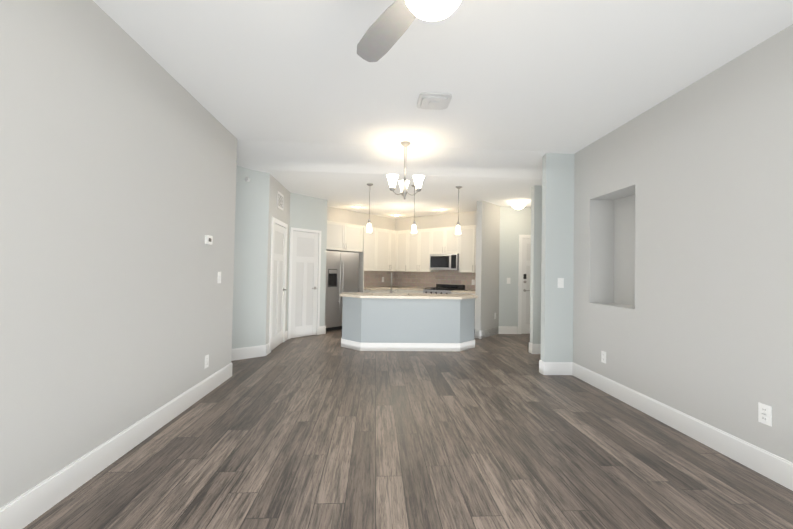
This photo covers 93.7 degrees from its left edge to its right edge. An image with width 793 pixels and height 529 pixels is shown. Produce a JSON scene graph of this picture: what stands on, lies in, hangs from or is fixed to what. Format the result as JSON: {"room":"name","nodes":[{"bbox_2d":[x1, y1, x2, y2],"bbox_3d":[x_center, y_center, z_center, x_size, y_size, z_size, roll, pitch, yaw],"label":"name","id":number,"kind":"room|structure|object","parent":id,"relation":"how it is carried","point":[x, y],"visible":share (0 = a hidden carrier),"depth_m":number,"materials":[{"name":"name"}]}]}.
{"room":"living room","nodes":[
{"label":"living room","id":0,"kind":"room"},
{"bbox_2d":[0,0,236,507],"bbox_3d":[-1.794,-0.160,0.943,0.120,2.820,6.960,1,-1,-3],"label":"wall","id":1,"kind":"structure","parent":0,"point":[118,154],"depth_m":2.23,"materials":[{"name":"paint"}]},
{"bbox_2d":[0,362,232,528],"bbox_3d":[-1.754,1.171,0.970,0.014,0.160,6.860,1,-1,-3],"label":"baseboard","id":2,"kind":"structure","parent":1,"relation":"attached to","point":[25,509],"depth_m":2.24,"materials":[{"name":"white wood"}]},
{"bbox_2d":[204,354,208,368],"bbox_3d":[-1.912,0.975,3.739,0.028,0.125,0.078,1,-1,-3],"label":"electrical outlet","id":3,"kind":"object","parent":1,"relation":"attached to","point":[206,361],"visible":0.94,"depth_m":3.73,"materials":[{"name":"white plastic"}]},
{"bbox_2d":[205,235,212,244],"bbox_3d":[-1.875,-0.245,3.715,0.025,0.090,0.120,1,-1,-3],"label":"thermostat","id":4,"kind":"object","parent":1,"relation":"attached to","point":[208,239],"visible":1,"depth_m":3.70,"materials":[{"name":"white plastic"}]},
{"bbox_2d":[217,272,220,282],"bbox_3d":[-1.906,0.140,4.006,0.012,0.125,0.078,1,-1,-3],"label":"light switch","id":5,"kind":"object","parent":1,"relation":"attached to","point":[219,277],"visible":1,"depth_m":3.99,"materials":[{"name":"white plastic"}]},
{"bbox_2d":[232,166,269,348],"bbox_3d":[-2.215,-0.080,5.280,0.741,2.820,0.128,2,-2,-43],"label":"wall","id":6,"kind":"structure","parent":0,"point":[250,264],"depth_m":5.31,"materials":[{"name":"paint"}]},
{"bbox_2d":[231,331,287,360],"bbox_3d":[-2.849,1.251,5.823,1.834,0.160,1.804,1,-1,-3],"label":"baseboard","id":7,"kind":"structure","parent":6,"relation":"attached to","point":[249,352],"depth_m":5.30,"materials":[{"name":"white wood"}]},
{"bbox_2d":[266,174,289,343],"bbox_3d":[-2.000,-0.058,6.179,0.120,2.820,1.400,1,-1,-3],"label":"wall","id":8,"kind":"structure","parent":0,"point":[275,187],"depth_m":5.81,"materials":[{"name":"paint"}]},
{"bbox_2d":[269,217,287,352],"bbox_3d":[-1.994,0.316,6.112,0.138,2.070,0.940,1,-1,-3],"label":"door frame","id":9,"kind":"structure","parent":8,"relation":"attached to","point":[279,222],"depth_m":5.71,"materials":[{"name":"white wood"}]},
{"bbox_2d":[271,223,286,350],"bbox_3d":[-1.932,0.351,6.114,0.114,1.986,0.792,1,-1,-3],"label":"door","id":10,"kind":"structure","parent":8,"relation":"in","point":[278,286],"depth_m":6.12,"materials":[{"name":"white wood"}]},
{"bbox_2d":[277,191,283,209],"bbox_3d":[-1.915,-1.047,6.142,0.008,0.260,0.360,1,-1,-3],"label":"air vent","id":11,"kind":"object","parent":8,"relation":"in","point":[280,201],"visible":0.94,"depth_m":6.13,"materials":[{"name":"white metal"}]},
{"bbox_2d":[287,193,326,330],"bbox_3d":[-1.774,-0.034,7.145,0.120,2.820,0.975,0,-2,40],"label":"wall","id":12,"kind":"structure","parent":0,"point":[308,212],"depth_m":7.26,"materials":[{"name":"paint"}]},
{"bbox_2d":[288,227,320,338],"bbox_3d":[-1.785,0.350,7.118,0.138,2.050,0.710,0,-2,40],"label":"door frame","id":13,"kind":"structure","parent":12,"relation":"attached to","point":[290,276],"depth_m":6.92,"materials":[{"name":"white wood"}]},
{"bbox_2d":[291,231,318,337],"bbox_3d":[-1.761,0.374,7.099,0.446,1.986,0.470,1,-1,-3],"label":"pantry door","id":14,"kind":"structure","parent":12,"relation":"in","point":[304,285],"depth_m":7.08,"materials":[{"name":"white wood"}]},
{"bbox_2d":[319,326,325,334],"bbox_3d":[-1.479,1.307,7.431,0.122,0.160,0.196,1,-1,-3],"label":"baseboard","id":15,"kind":"structure","parent":12,"relation":"attached to","point":[322,329],"depth_m":7.39,"materials":[{"name":"white wood"}]},
{"bbox_2d":[326,220,361,251],"bbox_3d":[-1.400,-0.607,8.289,1.284,0.615,1.305,1,-1,-3],"label":"upper cabinet","id":16,"kind":"object","parent":12,"relation":"attached to","point":[341,237],"depth_m":8.06,"materials":[{"name":"white wood"}]},
{"bbox_2d":[327,206,394,286],"bbox_3d":[-0.947,0.018,9.009,0.120,2.820,2.950,0,-2,40],"label":"wall","id":17,"kind":"structure","parent":0,"point":[360,218],"depth_m":8.95,"materials":[{"name":"paint"}]},
{"bbox_2d":[366,226,377,270],"bbox_3d":[-0.756,-0.372,8.861,0.613,1.040,0.583,1,-1,-3],"label":"upper cabinet","id":18,"kind":"object","parent":17,"relation":"attached to","point":[371,237],"depth_m":8.85,"materials":[{"name":"white wood"}]},
{"bbox_2d":[378,228,393,270],"bbox_3d":[-0.438,-0.359,9.220,0.615,1.040,0.626,1,-1,-3],"label":"upper cabinet","id":19,"kind":"object","parent":17,"relation":"attached to","point":[378,249],"depth_m":9.21,"materials":[{"name":"white wood"}]},
{"bbox_2d":[394,230,405,271],"bbox_3d":[0.124,-0.341,9.625,0.720,1.040,0.755,1,-1,-3],"label":"upper cabinet","id":20,"kind":"object","parent":17,"relation":"attached to","point":[399,236],"depth_m":9.45,"materials":[{"name":"white wood"}]},
{"bbox_2d":[23,329,792,528],"bbox_3d":[0.125,1.381,4.247,8.000,0.060,13.600,1,-1,-3],"label":"floor","id":21,"kind":"structure","parent":0,"point":[328,431],"depth_m":2.51,"materials":[{"name":"brown wood"}]},
{"bbox_2d":[325,251,358,330],"bbox_3d":[-1.415,0.563,8.176,0.788,1.680,0.940,0,-2,40],"label":"fridge","id":22,"kind":"object","parent":21,"relation":"on","point":[342,268],"visible":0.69,"depth_m":7.86,"materials":[{"name":"metal"}]},
{"bbox_2d":[353,226,365,291],"bbox_3d":[-0.914,0.261,8.610,0.332,2.320,0.311,1,-1,-3],"label":"tall cabinet","id":23,"kind":"object","parent":21,"relation":"on","point":[362,255],"depth_m":8.51,"materials":[{"name":"white wood"}]},
{"bbox_2d":[364,290,422,292],"bbox_3d":[-0.052,1.027,9.175,2.106,0.840,1.580,1,-1,-3],"label":"base cabinet","id":24,"kind":"object","parent":21,"relation":"on","point":[365,291],"depth_m":8.74,"materials":[{"name":"wood"}]},
{"bbox_2d":[364,286,429,289],"bbox_3d":[-0.044,0.587,9.177,2.106,0.040,1.594,1,-1,-3],"label":"countertop","id":25,"kind":"structure","parent":24,"relation":"on","point":[386,287],"depth_m":8.90,"materials":[{"name":"beige stone"}]},
{"bbox_2d":[451,290,474,293],"bbox_3d":[1.697,0.596,8.093,1.017,0.040,1.009,1,-1,-3],"label":"countertop","id":26,"kind":"structure","parent":24,"relation":"on","point":[453,291],"depth_m":7.97,"materials":[{"name":"beige stone"}]},
{"bbox_2d":[341,297,474,350],"bbox_3d":[0.208,0.975,6.376,2.276,0.840,0.852,1,-1,-3],"label":"kitchen island","id":27,"kind":"object","parent":21,"relation":"on","point":[391,321],"depth_m":5.97,"materials":[{"name":"paint"}]},
{"bbox_2d":[340,293,477,300],"bbox_3d":[0.217,0.535,6.365,2.340,0.040,0.875,1,-1,-3],"label":"island countertop","id":28,"kind":"structure","parent":27,"relation":"on","point":[419,296],"depth_m":6.09,"materials":[{"name":"beige stone"}]},
{"bbox_2d":[423,284,464,293],"bbox_3d":[1.070,0.959,8.550,0.746,0.990,0.666,0,-2,40],"label":"range","id":29,"kind":"object","parent":21,"relation":"on","point":[443,288],"visible":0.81,"depth_m":8.52,"materials":[{"name":"silver metal"}]},
{"bbox_2d":[395,211,476,286],"bbox_3d":[1.111,0.056,9.098,3.230,2.820,0.120,0,-2,40],"label":"wall","id":30,"kind":"structure","parent":0,"point":[445,220],"depth_m":9.14,"materials":[{"name":"paint"}]},
{"bbox_2d":[364,270,475,289],"bbox_3d":[0.539,0.348,9.003,3.244,0.449,2.024,1,-1,-3],"label":"backsplash","id":31,"kind":"structure","parent":30,"relation":"attached to","point":[414,279],"depth_m":9.29,"materials":[{"name":"tile"}]},
{"bbox_2d":[406,228,437,271],"bbox_3d":[0.637,-0.341,9.173,0.782,1.040,0.761,1,-1,-3],"label":"upper cabinet","id":32,"kind":"object","parent":30,"relation":"attached to","point":[417,244],"depth_m":9.08,"materials":[{"name":"white wood"}]},
{"bbox_2d":[430,226,457,253],"bbox_3d":[1.222,-0.552,8.730,0.773,0.615,0.753,1,-1,-3],"label":"upper cabinet","id":33,"kind":"object","parent":30,"relation":"attached to","point":[443,240],"depth_m":8.61,"materials":[{"name":"white wood"}]},
{"bbox_2d":[429,254,458,269],"bbox_3d":[1.176,-0.054,8.676,0.746,0.375,0.447,0,-2,40],"label":"microwave","id":34,"kind":"object","parent":33,"relation":"attached to","point":[444,261],"visible":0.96,"depth_m":8.51,"materials":[{"name":"metal"}]},
{"bbox_2d":[458,225,475,271],"bbox_3d":[1.792,-0.340,8.230,0.845,1.040,0.782,1,-1,-3],"label":"upper cabinet","id":35,"kind":"object","parent":30,"relation":"attached to","point":[467,238],"depth_m":8.22,"materials":[{"name":"white wood"}]},
{"bbox_2d":[93,0,792,218],"bbox_3d":[0.175,-1.453,4.305,8.000,0.230,13.600,1,-1,-3],"label":"ceiling","id":36,"kind":"structure","parent":0,"point":[301,97],"depth_m":2.97,"materials":[{"name":"paint"}]},
{"bbox_2d":[366,183,372,231],"bbox_3d":[-0.440,-0.921,6.063,0.110,0.785,0.110,1,-1,-3],"label":"pendant light","id":37,"kind":"object","parent":36,"relation":"hanging from","point":[369,229],"visible":1,"depth_m":6.04,"materials":[{"name":"white glass"}]},
{"bbox_2d":[386,141,424,199],"bbox_3d":[0.101,-1.120,4.519,0.456,0.690,0.415,1,-1,-3],"label":"chandelier","id":38,"kind":"object","parent":36,"relation":"hanging from","point":[404,183],"visible":1,"depth_m":4.38,"materials":[{"name":"white glass"}]},
{"bbox_2d":[357,0,460,61],"bbox_3d":[0.288,-1.267,1.530,1.071,0.511,1.191,1,-1,-3],"label":"fan","id":39,"kind":"object","parent":36,"relation":"hanging from","point":[387,29],"visible":1,"depth_m":1.76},
{"bbox_2d":[411,185,416,232],"bbox_3d":[0.294,-0.907,6.104,0.110,0.785,0.110,1,-1,-3],"label":"pendant light","id":40,"kind":"object","parent":36,"relation":"hanging from","point":[414,227],"visible":0.92,"depth_m":6.08,"materials":[{"name":"white glass"}]},
{"bbox_2d":[417,92,451,109],"bbox_3d":[0.338,-1.464,3.363,0.290,0.040,0.290,1,-1,-3],"label":"ceiling vent","id":41,"kind":"object","parent":36,"relation":"attached to","point":[433,101],"visible":1,"depth_m":3.31,"materials":[{"name":"grey plastic"}]},
{"bbox_2d":[456,186,461,233],"bbox_3d":[1.026,-0.893,6.145,0.110,0.785,0.110,1,-1,-3],"label":"pendant light","id":42,"kind":"object","parent":36,"relation":"hanging from","point":[458,230],"visible":1,"depth_m":6.12,"materials":[{"name":"white glass"}]},
{"bbox_2d":[511,201,524,210],"bbox_3d":[2.420,-1.149,7.381,0.270,0.175,0.270,1,-1,-3],"label":"ceiling light","id":43,"kind":"object","parent":36,"relation":"attached to","point":[518,205],"visible":1,"depth_m":7.30,"materials":[{"name":"white glass"}]},
{"bbox_2d":[475,200,499,337],"bbox_3d":[1.935,0.041,7.657,0.120,2.820,1.040,0,-2,40],"label":"wall","id":44,"kind":"structure","parent":0,"point":[487,256],"depth_m":7.42,"materials":[{"name":"paint"}]},
{"bbox_2d":[499,206,530,326],"bbox_3d":[2.992,0.065,7.951,1.650,2.820,0.120,1,-1,-3],"label":"wall","id":45,"kind":"structure","parent":0,"point":[515,224],"depth_m":7.86,"materials":[{"name":"paint"}]},
{"bbox_2d":[475,326,517,338],"bbox_3d":[2.043,1.370,7.512,1.046,0.160,0.612,1,-1,-3],"label":"baseboard","id":46,"kind":"structure","parent":45,"relation":"attached to","point":[508,329],"depth_m":7.81,"materials":[{"name":"white wood"}]},
{"bbox_2d":[518,235,530,333],"bbox_3d":[3.096,0.427,7.941,1.050,2.100,0.138,1,-1,-3],"label":"door frame","id":47,"kind":"structure","parent":45,"relation":"attached to","point":[520,282],"depth_m":7.85,"materials":[{"name":"white wood"}]},
{"bbox_2d":[521,238,530,333],"bbox_3d":[3.099,0.460,7.882,0.902,2.016,0.123,1,-1,-3],"label":"entry door","id":48,"kind":"structure","parent":45,"relation":"in","point":[526,269],"depth_m":7.87,"materials":[{"name":"white wood"}]},
{"bbox_2d":[530,185,541,343],"bbox_3d":[2.995,0.027,6.039,1.620,2.820,0.120,1,-1,-3],"label":"wall","id":49,"kind":"structure","parent":0,"point":[536,261],"depth_m":5.95,"materials":[{"name":"paint"}]},
{"bbox_2d":[528,342,540,353],"bbox_3d":[2.693,1.350,5.939,1.084,0.160,0.034,1,-1,-3],"label":"baseboard","id":50,"kind":"structure","parent":49,"relation":"attached to","point":[533,348],"depth_m":5.90,"materials":[{"name":"white wood"}]},
{"bbox_2d":[541,153,574,361],"bbox_3d":[2.664,-0.004,4.813,1.560,2.820,0.110,1,-1,-3],"label":"wall","id":51,"kind":"structure","parent":0,"point":[557,262],"depth_m":4.73,"materials":[{"name":"paint"}]},
{"bbox_2d":[540,360,571,374],"bbox_3d":[2.030,1.313,4.700,0.360,0.160,0.034,1,-1,-3],"label":"baseboard","id":52,"kind":"structure","parent":51,"relation":"attached to","point":[546,368],"depth_m":4.68,"materials":[{"name":"white wood"}]},
{"bbox_2d":[558,278,563,287],"bbox_3d":[2.084,0.234,4.715,0.078,0.125,0.012,1,-1,-3],"label":"light switch","id":53,"kind":"object","parent":51,"relation":"attached to","point":[560,282],"visible":1,"depth_m":4.71,"materials":[{"name":"white plastic"}]},
{"bbox_2d":[573,24,792,462],"bbox_3d":[2.631,-0.077,1.232,0.350,2.820,7.040,1,-1,-3],"label":"wall","id":54,"kind":"structure","parent":0,"point":[683,256],"depth_m":2.88,"materials":[{"name":"paint"}]},
{"bbox_2d":[601,351,605,363],"bbox_3d":[2.275,1.015,4.075,0.028,0.125,0.078,1,-1,-3],"label":"electrical outlet","id":55,"kind":"object","parent":54,"relation":"attached to","point":[603,356],"visible":1,"depth_m":4.07,"materials":[{"name":"white plastic"}]},
{"bbox_2d":[572,362,792,490],"bbox_3d":[2.426,1.250,1.244,0.020,0.160,6.940,1,-1,-3],"label":"baseboard","id":56,"kind":"structure","parent":54,"relation":"attached to","point":[773,467],"depth_m":2.83,"materials":[{"name":"white wood"}]},
{"bbox_2d":[758,402,771,426],"bbox_3d":[2.371,0.962,2.389,0.028,0.125,0.078,1,-1,-3],"label":"electrical outlet","id":57,"kind":"object","parent":54,"relation":"attached to","point":[764,413],"visible":1,"depth_m":2.38,"materials":[{"name":"white plastic"}]}
]}

